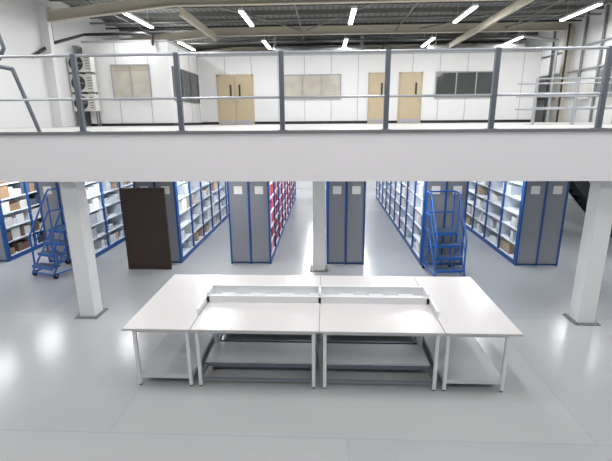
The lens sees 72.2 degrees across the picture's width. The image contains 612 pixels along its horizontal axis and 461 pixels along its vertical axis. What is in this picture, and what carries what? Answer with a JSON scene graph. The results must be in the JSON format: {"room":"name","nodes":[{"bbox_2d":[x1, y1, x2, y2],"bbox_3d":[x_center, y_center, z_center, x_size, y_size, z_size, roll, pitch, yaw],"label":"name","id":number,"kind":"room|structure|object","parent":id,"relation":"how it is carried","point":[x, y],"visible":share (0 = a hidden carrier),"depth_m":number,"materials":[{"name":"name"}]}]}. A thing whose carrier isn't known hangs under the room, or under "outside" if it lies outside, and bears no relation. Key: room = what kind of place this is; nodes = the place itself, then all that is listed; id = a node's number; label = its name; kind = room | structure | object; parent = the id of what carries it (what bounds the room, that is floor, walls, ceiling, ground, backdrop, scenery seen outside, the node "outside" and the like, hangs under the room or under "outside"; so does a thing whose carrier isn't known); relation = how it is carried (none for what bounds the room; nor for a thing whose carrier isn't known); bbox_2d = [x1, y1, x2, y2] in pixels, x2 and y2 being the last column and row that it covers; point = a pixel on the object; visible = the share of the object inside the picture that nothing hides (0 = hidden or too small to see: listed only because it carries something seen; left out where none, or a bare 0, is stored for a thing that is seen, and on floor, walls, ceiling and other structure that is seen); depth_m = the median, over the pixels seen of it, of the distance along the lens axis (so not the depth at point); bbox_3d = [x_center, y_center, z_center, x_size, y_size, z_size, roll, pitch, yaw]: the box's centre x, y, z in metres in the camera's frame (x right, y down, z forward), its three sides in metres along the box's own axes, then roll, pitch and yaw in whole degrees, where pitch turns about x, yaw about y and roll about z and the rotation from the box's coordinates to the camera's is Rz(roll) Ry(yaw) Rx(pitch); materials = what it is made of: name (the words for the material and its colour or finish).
{"room":"warehouse","nodes":[
{"label":"warehouse","id":0,"kind":"room"},
{"bbox_2d":[0,0,133,128],"bbox_3d":[-8.960,-2.960,9.974,0.200,7.400,36.000,0,15,3],"label":"wall","id":1,"kind":"structure","parent":0,"point":[19,26],"depth_m":13.36,"materials":[{"name":"white paint"}]},
{"bbox_2d":[36,5,65,126],"bbox_3d":[-8.521,-5.428,14.066,0.300,3.810,0.200,0,15,3],"label":"column","id":2,"kind":"structure","parent":1,"relation":"attached to","point":[45,27],"depth_m":13.98,"materials":[{"name":"white paint"}]},
{"bbox_2d":[46,0,171,22],"bbox_3d":[-6.462,-7.127,13.527,4.379,0.750,0.180,0,15,3],"label":"rafter","id":3,"kind":"object","parent":2,"relation":"on","point":[123,6],"depth_m":13.50,"materials":[{"name":"beige metal"}]},
{"bbox_2d":[112,36,120,39],"bbox_3d":[-8.304,-6.697,18.898,0.300,3.810,0.200,0,15,3],"label":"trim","id":4,"kind":"structure","parent":1,"relation":"attached to","point":[113,37],"depth_m":18.35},
{"bbox_2d":[81,40,201,125],"bbox_3d":[-6.432,-6.432,19.390,3.200,3.020,7.820,0,15,3],"label":"wall","id":5,"kind":"structure","parent":0,"point":[112,111],"depth_m":15.71,"materials":[{"name":"white paint"}]},
{"bbox_2d":[32,8,153,54],"bbox_3d":[-7.499,-6.713,14.664,3.874,1.742,1.598,-10,18,-33],"label":"black pipework","id":6,"kind":"object","parent":5,"relation":"attached to","point":[43,49],"visible":0.79,"depth_m":15.02,"materials":[{"name":"black metal"}]},
{"bbox_2d":[110,64,151,97],"bbox_3d":[-6.478,-5.500,15.580,1.450,1.250,0.060,0,15,3],"label":"window","id":7,"kind":"structure","parent":5,"relation":"in","point":[128,80],"depth_m":15.56,"materials":[{"name":"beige glass"}]},
{"bbox_2d":[91,122,202,125],"bbox_3d":[-6.494,-4.502,17.789,3.230,0.100,3.800,0,15,3],"label":"baseboard","id":8,"kind":"structure","parent":5,"relation":"attached to","point":[111,124],"depth_m":15.96,"materials":[{"name":"black plastic"}]},
{"bbox_2d":[171,66,199,102],"bbox_3d":[-4.911,-5.954,17.362,0.060,1.220,3.250,0,15,3],"label":"window","id":9,"kind":"structure","parent":5,"relation":"in","point":[189,81],"depth_m":17.53,"materials":[{"name":"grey glass"}]},
{"bbox_2d":[119,28,211,41],"bbox_3d":[-6.245,-8.396,18.359,4.379,0.750,0.180,0,15,3],"label":"rafter","id":10,"kind":"object","parent":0,"point":[192,34],"depth_m":18.29,"materials":[{"name":"beige metal"}]},
{"bbox_2d":[178,7,216,40],"bbox_3d":[-3.980,-7.695,15.854,0.130,0.250,4.600,0,15,3],"label":"tie beam","id":11,"kind":"structure","parent":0,"point":[184,14],"depth_m":15.28,"materials":[{"name":"beige metal"}]},
{"bbox_2d":[197,47,235,51],"bbox_3d":[-6.028,-9.666,23.190,4.383,0.790,0.180,0,15,3],"label":"rafter","id":12,"kind":"object","parent":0,"point":[232,49],"depth_m":23.04,"materials":[{"name":"beige metal"}]},
{"bbox_2d":[0,189,611,460],"bbox_3d":[1.013,0.703,10.592,20.100,0.150,36.200,0,15,3],"label":"floor","id":13,"kind":"structure","parent":0,"point":[70,390],"depth_m":5.41,"materials":[{"name":"grey concrete"}]},
{"bbox_2d":[0,182,43,261],"bbox_3d":[-7.585,-1.444,14.302,0.980,2.250,8.885,0,15,3],"label":"shelving rack","id":14,"kind":"object","parent":13,"relation":"on","point":[5,254],"visible":0.13,"depth_m":10.63,"materials":[{"name":"metal"}]},
{"bbox_2d":[0,182,44,254],"bbox_3d":[-7.324,-1.457,14.296,0.360,2.035,8.531,0,15,3],"label":"cartons","id":15,"kind":"object","parent":14,"relation":"on","point":[14,189],"visible":0.14,"depth_m":10.74},
{"bbox_2d":[29,188,72,278],"bbox_3d":[-5.599,0.036,9.401,0.687,1.842,0.960,5,16,20],"label":"steps","id":16,"kind":"structure","parent":13,"relation":"on","point":[61,228],"depth_m":9.31,"materials":[{"name":"blue metal"}]},
{"bbox_2d":[59,182,108,318],"bbox_3d":[-3.821,0.291,7.161,0.410,2.460,0.410,0,15,3],"label":"support column","id":17,"kind":"structure","parent":13,"relation":"on","point":[73,194],"depth_m":7.08,"materials":[{"name":"white paint"}]},
{"bbox_2d":[35,182,132,261],"bbox_3d":[-5.586,-1.437,14.214,0.980,2.250,8.885,0,15,3],"label":"shelving rack","id":18,"kind":"object","parent":13,"relation":"on","point":[101,227],"visible":0.14,"depth_m":10.21,"materials":[{"name":"metal"}]},
{"bbox_2d":[85,182,132,247],"bbox_3d":[-5.327,-1.444,14.179,0.359,2.037,8.473,0,15,3],"label":"boxes","id":19,"kind":"object","parent":18,"relation":"in","point":[94,203],"visible":0.11,"depth_m":11.10},
{"bbox_2d":[119,188,172,269],"bbox_3d":[-3.603,-0.052,9.586,1.000,1.890,0.280,0,15,3],"label":"display board","id":20,"kind":"object","parent":13,"relation":"on","point":[144,210],"visible":1,"depth_m":9.46,"materials":[{"name":"black wood"}]},
{"bbox_2d":[122,274,224,385],"bbox_3d":[-1.810,1.374,6.186,0.842,0.830,1.892,0,15,3],"label":"workbench","id":21,"kind":"object","parent":13,"relation":"on","point":[172,310],"visible":0.83,"depth_m":5.73,"materials":[{"name":"laminate"}]},
{"bbox_2d":[133,182,228,262],"bbox_3d":[-3.289,-1.428,14.114,0.980,2.250,8.885,0,15,3],"label":"shelving rack","id":22,"kind":"object","parent":13,"relation":"on","point":[177,220],"visible":0.37,"depth_m":10.74,"materials":[{"name":"metal"}]},
{"bbox_2d":[177,182,227,247],"bbox_3d":[-3.030,-1.427,14.078,0.360,2.021,8.467,0,15,3],"label":"boxes","id":23,"kind":"object","parent":22,"relation":"in","point":[182,189],"visible":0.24,"depth_m":11.97},
{"bbox_2d":[190,302,319,388],"bbox_3d":[-0.612,1.499,5.673,1.582,0.830,0.942,0,15,3],"label":"workbench","id":24,"kind":"object","parent":13,"relation":"on","point":[215,317],"visible":0.94,"depth_m":5.62,"materials":[{"name":"laminate"}]},
{"bbox_2d":[196,284,439,317],"bbox_3d":[0.150,0.956,5.782,3.156,0.151,0.702,0,15,3],"label":"shelf","id":25,"kind":"object","parent":24,"relation":"on","point":[345,294],"visible":1,"depth_m":5.97,"materials":[{"name":"white metal"}]},
{"bbox_2d":[227,181,295,263],"bbox_3d":[-1.121,-1.420,14.018,0.960,2.250,8.885,0,15,3],"label":"shelving rack","id":26,"kind":"object","parent":13,"relation":"on","point":[250,225],"visible":0.58,"depth_m":9.83,"materials":[{"name":"metal"}]},
{"bbox_2d":[270,181,292,250],"bbox_3d":[-0.872,-1.429,13.990,0.360,2.037,8.486,0,15,3],"label":"files","id":27,"kind":"object","parent":26,"relation":"in","point":[271,186],"visible":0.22,"depth_m":11.49,"materials":[{"name":"paper"}]},
{"bbox_2d":[217,275,319,342],"bbox_3d":[-0.571,1.258,6.591,1.582,0.830,0.942,0,15,3],"label":"workbench","id":28,"kind":"object","parent":13,"relation":"on","point":[227,279],"visible":0.18,"depth_m":6.68,"materials":[{"name":"laminate"}]},
{"bbox_2d":[310,181,327,271],"bbox_3d":[0.290,-0.308,9.324,0.410,2.460,0.410,0,15,3],"label":"support column","id":29,"kind":"structure","parent":13,"relation":"on","point":[318,265],"depth_m":9.25,"materials":[{"name":"white paint"}]},
{"bbox_2d":[326,181,365,264],"bbox_3d":[1.112,-1.412,13.920,0.870,2.250,8.885,0,15,3],"label":"shelving rack","id":30,"kind":"object","parent":13,"relation":"on","point":[345,200],"visible":0.66,"depth_m":9.67,"materials":[{"name":"metal"}]},
{"bbox_2d":[321,276,418,344],"bbox_3d":[0.978,1.264,6.523,1.502,0.830,0.942,0,15,3],"label":"workbench","id":31,"kind":"object","parent":13,"relation":"on","point":[325,280],"visible":0.21,"depth_m":6.61,"materials":[{"name":"laminate"}]},
{"bbox_2d":[319,303,444,390],"bbox_3d":[0.936,1.505,5.605,1.502,0.830,0.942,0,15,3],"label":"workbench","id":32,"kind":"object","parent":13,"relation":"on","point":[419,320],"visible":0.91,"depth_m":5.54,"materials":[{"name":"laminate"}]},
{"bbox_2d":[376,181,468,264],"bbox_3d":[3.335,-1.404,13.823,0.960,2.250,8.885,0,15,3],"label":"shelving rack","id":33,"kind":"object","parent":13,"relation":"on","point":[442,201],"visible":0.48,"depth_m":9.71,"materials":[{"name":"metal"}]},
{"bbox_2d":[378,181,423,253],"bbox_3d":[3.085,-1.408,13.835,0.360,2.014,8.519,0,15,3],"label":"boxes","id":34,"kind":"object","parent":33,"relation":"in","point":[418,217],"visible":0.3,"depth_m":11.33},
{"bbox_2d":[421,190,467,276],"bbox_3d":[3.000,0.095,9.030,0.666,1.784,0.930,-1,15,-2],"label":"steps","id":35,"kind":"structure","parent":13,"relation":"on","point":[435,231],"depth_m":9.02,"materials":[{"name":"blue metal"}]},
{"bbox_2d":[414,276,522,391],"bbox_3d":[2.166,1.389,6.011,0.902,0.830,1.892,0,15,3],"label":"workbench","id":36,"kind":"object","parent":13,"relation":"on","point":[466,313],"visible":0.82,"depth_m":5.55,"materials":[{"name":"laminate"}]},
{"bbox_2d":[465,181,569,265],"bbox_3d":[5.513,-1.396,13.727,0.960,2.250,8.885,0,15,3],"label":"shelving rack","id":37,"kind":"object","parent":13,"relation":"on","point":[540,207],"visible":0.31,"depth_m":9.61,"materials":[{"name":"metal"}]},
{"bbox_2d":[466,181,521,253],"bbox_3d":[5.258,-1.373,13.638,0.360,2.014,8.309,0,15,3],"label":"boxes","id":38,"kind":"object","parent":37,"relation":"in","point":[505,245],"visible":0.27,"depth_m":11.21},
{"bbox_2d":[526,124,611,236],"bbox_3d":[7.541,-1.374,11.823,2.802,3.142,0.850,0,15,3],"label":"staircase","id":39,"kind":"structure","parent":13,"relation":"on","point":[579,190],"depth_m":11.83,"materials":[{"name":"black metal"}]},
{"bbox_2d":[562,181,611,325],"bbox_3d":[4.641,0.322,6.790,0.410,2.460,0.410,0,15,3],"label":"support column","id":40,"kind":"structure","parent":13,"relation":"on","point":[597,226],"depth_m":6.72,"materials":[{"name":"white paint"}]},
{"bbox_2d":[0,122,611,181],"bbox_3d":[1.296,-3.849,16.664,19.680,0.750,21.710,0,15,3],"label":"deck","id":41,"kind":"object","parent":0,"point":[513,151],"visible":0.92,"depth_m":6.25,"materials":[{"name":"white paint"}]},
{"bbox_2d":[0,34,41,131],"bbox_3d":[-5.172,-2.345,6.550,1.882,1.606,0.060,0,15,3],"label":"stair handrail","id":42,"kind":"object","parent":41,"relation":"on","point":[3,48],"visible":0.92,"depth_m":6.52,"materials":[{"name":"grey metal"}]},
{"bbox_2d":[72,94,101,126],"bbox_3d":[-8.146,-4.466,15.632,0.840,1.150,0.330,0,15,3],"label":"air conditioner unit","id":43,"kind":"object","parent":41,"relation":"on","point":[89,105],"visible":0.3,"depth_m":15.47,"materials":[{"name":"white metal"}]},
{"bbox_2d":[69,74,97,93],"bbox_3d":[-8.153,-5.351,15.400,0.840,0.680,0.330,0,15,3],"label":"air conditioner unit","id":44,"kind":"object","parent":43,"relation":"on","point":[88,82],"visible":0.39,"depth_m":15.27,"materials":[{"name":"white metal"}]},
{"bbox_2d":[67,57,95,74],"bbox_3d":[-8.158,-6.009,15.227,0.840,0.680,0.330,0,15,3],"label":"air conditioner unit","id":45,"kind":"object","parent":44,"relation":"on","point":[85,64],"visible":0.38,"depth_m":15.11,"materials":[{"name":"white metal"}]},
{"bbox_2d":[0,46,611,131],"bbox_3d":[0.825,-2.018,6.087,19.600,1.121,0.120,0,15,3],"label":"balcony railing","id":46,"kind":"object","parent":41,"relation":"on","point":[603,93],"visible":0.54,"depth_m":6.05,"materials":[{"name":"grey metal"}]},
{"bbox_2d":[515,77,611,124],"bbox_3d":[7.815,-3.446,11.282,4.060,1.141,1.630,0,15,3],"label":"guardrail","id":47,"kind":"object","parent":41,"relation":"on","point":[574,108],"visible":0.89,"depth_m":10.62,"materials":[{"name":"metal"}]},
{"bbox_2d":[60,0,611,49],"bbox_3d":[0.956,-6.600,8.676,20.100,0.150,36.200,0,15,3],"label":"ceiling","id":48,"kind":"structure","parent":0,"point":[70,3],"depth_m":16.95,"materials":[{"name":"grey metal"}]},
{"bbox_2d":[123,13,153,27],"bbox_3d":[-6.015,-7.830,15.082,0.180,0.616,2.300,0,15,3],"label":"ceiling light","id":49,"kind":"object","parent":48,"relation":"hanging from","point":[136,18],"depth_m":15.07,"materials":[{"name":"white plastic"}]},
{"bbox_2d":[177,31,195,50],"bbox_3d":[-5.781,-9.201,20.300,0.180,0.616,2.300,0,15,3],"label":"ceiling light","id":50,"kind":"object","parent":48,"relation":"hanging from","point":[180,42],"depth_m":20.19,"materials":[{"name":"white plastic"}]},
{"bbox_2d":[238,8,253,26],"bbox_3d":[-2.119,-7.816,14.911,0.180,0.616,2.300,0,15,3],"label":"ceiling light","id":51,"kind":"object","parent":48,"relation":"hanging from","point":[240,10],"depth_m":14.65,"materials":[{"name":"white plastic"}]},
{"bbox_2d":[261,36,271,48],"bbox_3d":[-1.885,-9.186,20.129,0.180,0.616,2.300,0,15,3],"label":"ceiling light","id":52,"kind":"object","parent":48,"relation":"hanging from","point":[264,40],"depth_m":19.81,"materials":[{"name":"white plastic"}]},
{"bbox_2d":[49,0,603,51],"bbox_3d":[0.964,-6.488,8.860,19.660,0.160,32.560,0,15,3],"label":"roof purlins","id":53,"kind":"structure","parent":48,"relation":"attached to","point":[554,7],"depth_m":17.16,"materials":[{"name":"grey metal"}]},
{"bbox_2d":[171,0,504,6],"bbox_3d":[3.327,-7.294,13.044,15.250,0.330,0.180,0,15,3],"label":"rafter","id":54,"kind":"object","parent":48,"relation":"attached to","point":[175,3],"depth_m":13.24,"materials":[{"name":"beige metal"}]},
{"bbox_2d":[342,35,347,46],"bbox_3d":[1.861,-9.173,19.964,0.180,0.616,2.300,0,15,3],"label":"ceiling light","id":55,"kind":"object","parent":48,"relation":"attached to","point":[345,41],"depth_m":19.69,"materials":[{"name":"white plastic"}]},
{"bbox_2d":[348,6,356,24],"bbox_3d":[1.627,-7.802,14.746,0.180,0.616,2.300,0,15,3],"label":"ceiling light","id":56,"kind":"object","parent":48,"relation":"attached to","point":[354,8],"depth_m":14.49,"materials":[{"name":"white plastic"}]},
{"bbox_2d":[235,42,520,51],"bbox_3d":[3.761,-9.833,22.707,15.250,0.370,0.180,0,15,3],"label":"rafter","id":57,"kind":"object","parent":48,"relation":"attached to","point":[390,46],"depth_m":22.64,"materials":[{"name":"beige metal"}]},
{"bbox_2d":[211,21,574,36],"bbox_3d":[3.544,-8.564,17.875,15.250,0.330,0.180,0,15,3],"label":"rafter","id":58,"kind":"object","parent":48,"relation":"attached to","point":[530,26],"depth_m":17.86,"materials":[{"name":"beige metal"}]},
{"bbox_2d":[420,33,435,46],"bbox_3d":[5.758,-9.158,19.793,0.180,0.616,2.300,0,15,3],"label":"ceiling light","id":59,"kind":"object","parent":48,"relation":"attached to","point":[432,38],"depth_m":19.69,"materials":[{"name":"white plastic"}]},
{"bbox_2d":[452,3,478,22],"bbox_3d":[5.523,-7.788,14.575,0.180,0.616,2.300,0,15,3],"label":"ceiling light","id":60,"kind":"object","parent":48,"relation":"attached to","point":[473,6],"depth_m":14.47,"materials":[{"name":"white plastic"}]},
{"bbox_2d":[446,0,533,47],"bbox_3d":[6.654,-7.569,15.254,0.120,0.230,21.900,0,15,3],"label":"tie beam","id":61,"kind":"structure","parent":48,"relation":"attached to","point":[518,4],"depth_m":14.94,"materials":[{"name":"beige metal"}]},
{"bbox_2d":[501,35,522,43],"bbox_3d":[9.654,-9.144,19.622,0.180,0.616,2.300,0,15,3],"label":"ceiling light","id":62,"kind":"object","parent":48,"relation":"attached to","point":[520,36],"depth_m":19.43,"materials":[{"name":"white plastic"}]},
{"bbox_2d":[559,0,603,20],"bbox_3d":[9.420,-7.773,14.404,0.180,0.616,2.300,0,15,3],"label":"ceiling light","id":63,"kind":"object","parent":48,"relation":"attached to","point":[598,3],"depth_m":14.24,"materials":[{"name":"white plastic"}]},
{"bbox_2d":[296,181,375,188],"bbox_3d":[1.462,-3.244,20.479,19.700,2.460,0.150,0,15,3],"label":"wall","id":64,"kind":"structure","parent":0,"point":[299,184],"depth_m":20.70,"materials":[{"name":"white paint"}]},
{"bbox_2d":[83,0,611,50],"bbox_3d":[1.295,-8.218,17.394,19.000,0.950,17.900,0,15,3],"label":"roof","id":65,"kind":"structure","parent":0,"point":[275,41],"depth_m":16.84,"materials":[{"name":"grey metal"}]},
{"bbox_2d":[198,50,542,121],"bbox_3d":[2.698,-6.392,18.965,15.120,3.020,0.170,0,15,3],"label":"wall","id":66,"kind":"structure","parent":0,"point":[516,67],"depth_m":18.84,"materials":[{"name":"white paint"}]},
{"bbox_2d":[216,74,254,124],"bbox_3d":[-3.213,-5.982,19.212,1.670,2.190,0.113,0,15,3],"label":"door","id":67,"kind":"structure","parent":66,"relation":"in","point":[227,84],"depth_m":19.21,"materials":[{"name":"brown wood"}]},
{"bbox_2d":[284,74,340,99],"bbox_3d":[0.271,-6.474,18.954,2.630,1.080,0.060,0,15,3],"label":"window","id":68,"kind":"structure","parent":66,"relation":"in","point":[299,84],"depth_m":18.94,"materials":[{"name":"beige glass"}]},
{"bbox_2d":[203,119,530,124],"bbox_3d":[2.725,-4.965,19.235,15.080,0.120,0.030,0,15,3],"label":"baseboard","id":69,"kind":"structure","parent":66,"relation":"attached to","point":[421,121],"depth_m":19.25,"materials":[{"name":"black plastic"}]},
{"bbox_2d":[367,72,384,122],"bbox_3d":[3.236,-5.958,18.929,0.880,2.190,0.113,0,15,3],"label":"door","id":70,"kind":"structure","parent":66,"relation":"in","point":[376,81],"depth_m":18.94,"materials":[{"name":"brown wood"}]},
{"bbox_2d":[397,72,422,122],"bbox_3d":[4.674,-5.953,18.866,1.040,2.190,0.113,0,15,3],"label":"door","id":71,"kind":"structure","parent":66,"relation":"in","point":[410,83],"depth_m":18.87,"materials":[{"name":"brown wood"}]},
{"bbox_2d":[434,71,492,97],"bbox_3d":[7.099,-6.473,18.648,2.700,1.130,0.060,0,15,3],"label":"window","id":72,"kind":"structure","parent":66,"relation":"in","point":[446,82],"depth_m":18.63,"materials":[{"name":"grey glass"}]},
{"bbox_2d":[516,1,611,199],"bbox_3d":[10.921,-2.887,9.101,0.200,7.400,36.000,0,15,3],"label":"wall","id":73,"kind":"structure","parent":0,"point":[595,24],"depth_m":17.24,"materials":[{"name":"white paint"}]},
{"bbox_2d":[553,27,575,121],"bbox_3d":[11.077,-6.626,18.046,0.300,3.810,0.200,0,15,3],"label":"trim","id":74,"kind":"structure","parent":73,"relation":"attached to","point":[572,30],"depth_m":17.94,"materials":[{"name":"beige metal"}]},
{"bbox_2d":[523,4,611,121],"bbox_3d":[10.047,-6.410,16.468,2.198,4.210,19.950,0,15,3],"label":"conduit pipes","id":75,"kind":"object","parent":73,"relation":"attached to","point":[583,87],"visible":0.6,"depth_m":16.99,"materials":[{"name":"metal"}]}
]}

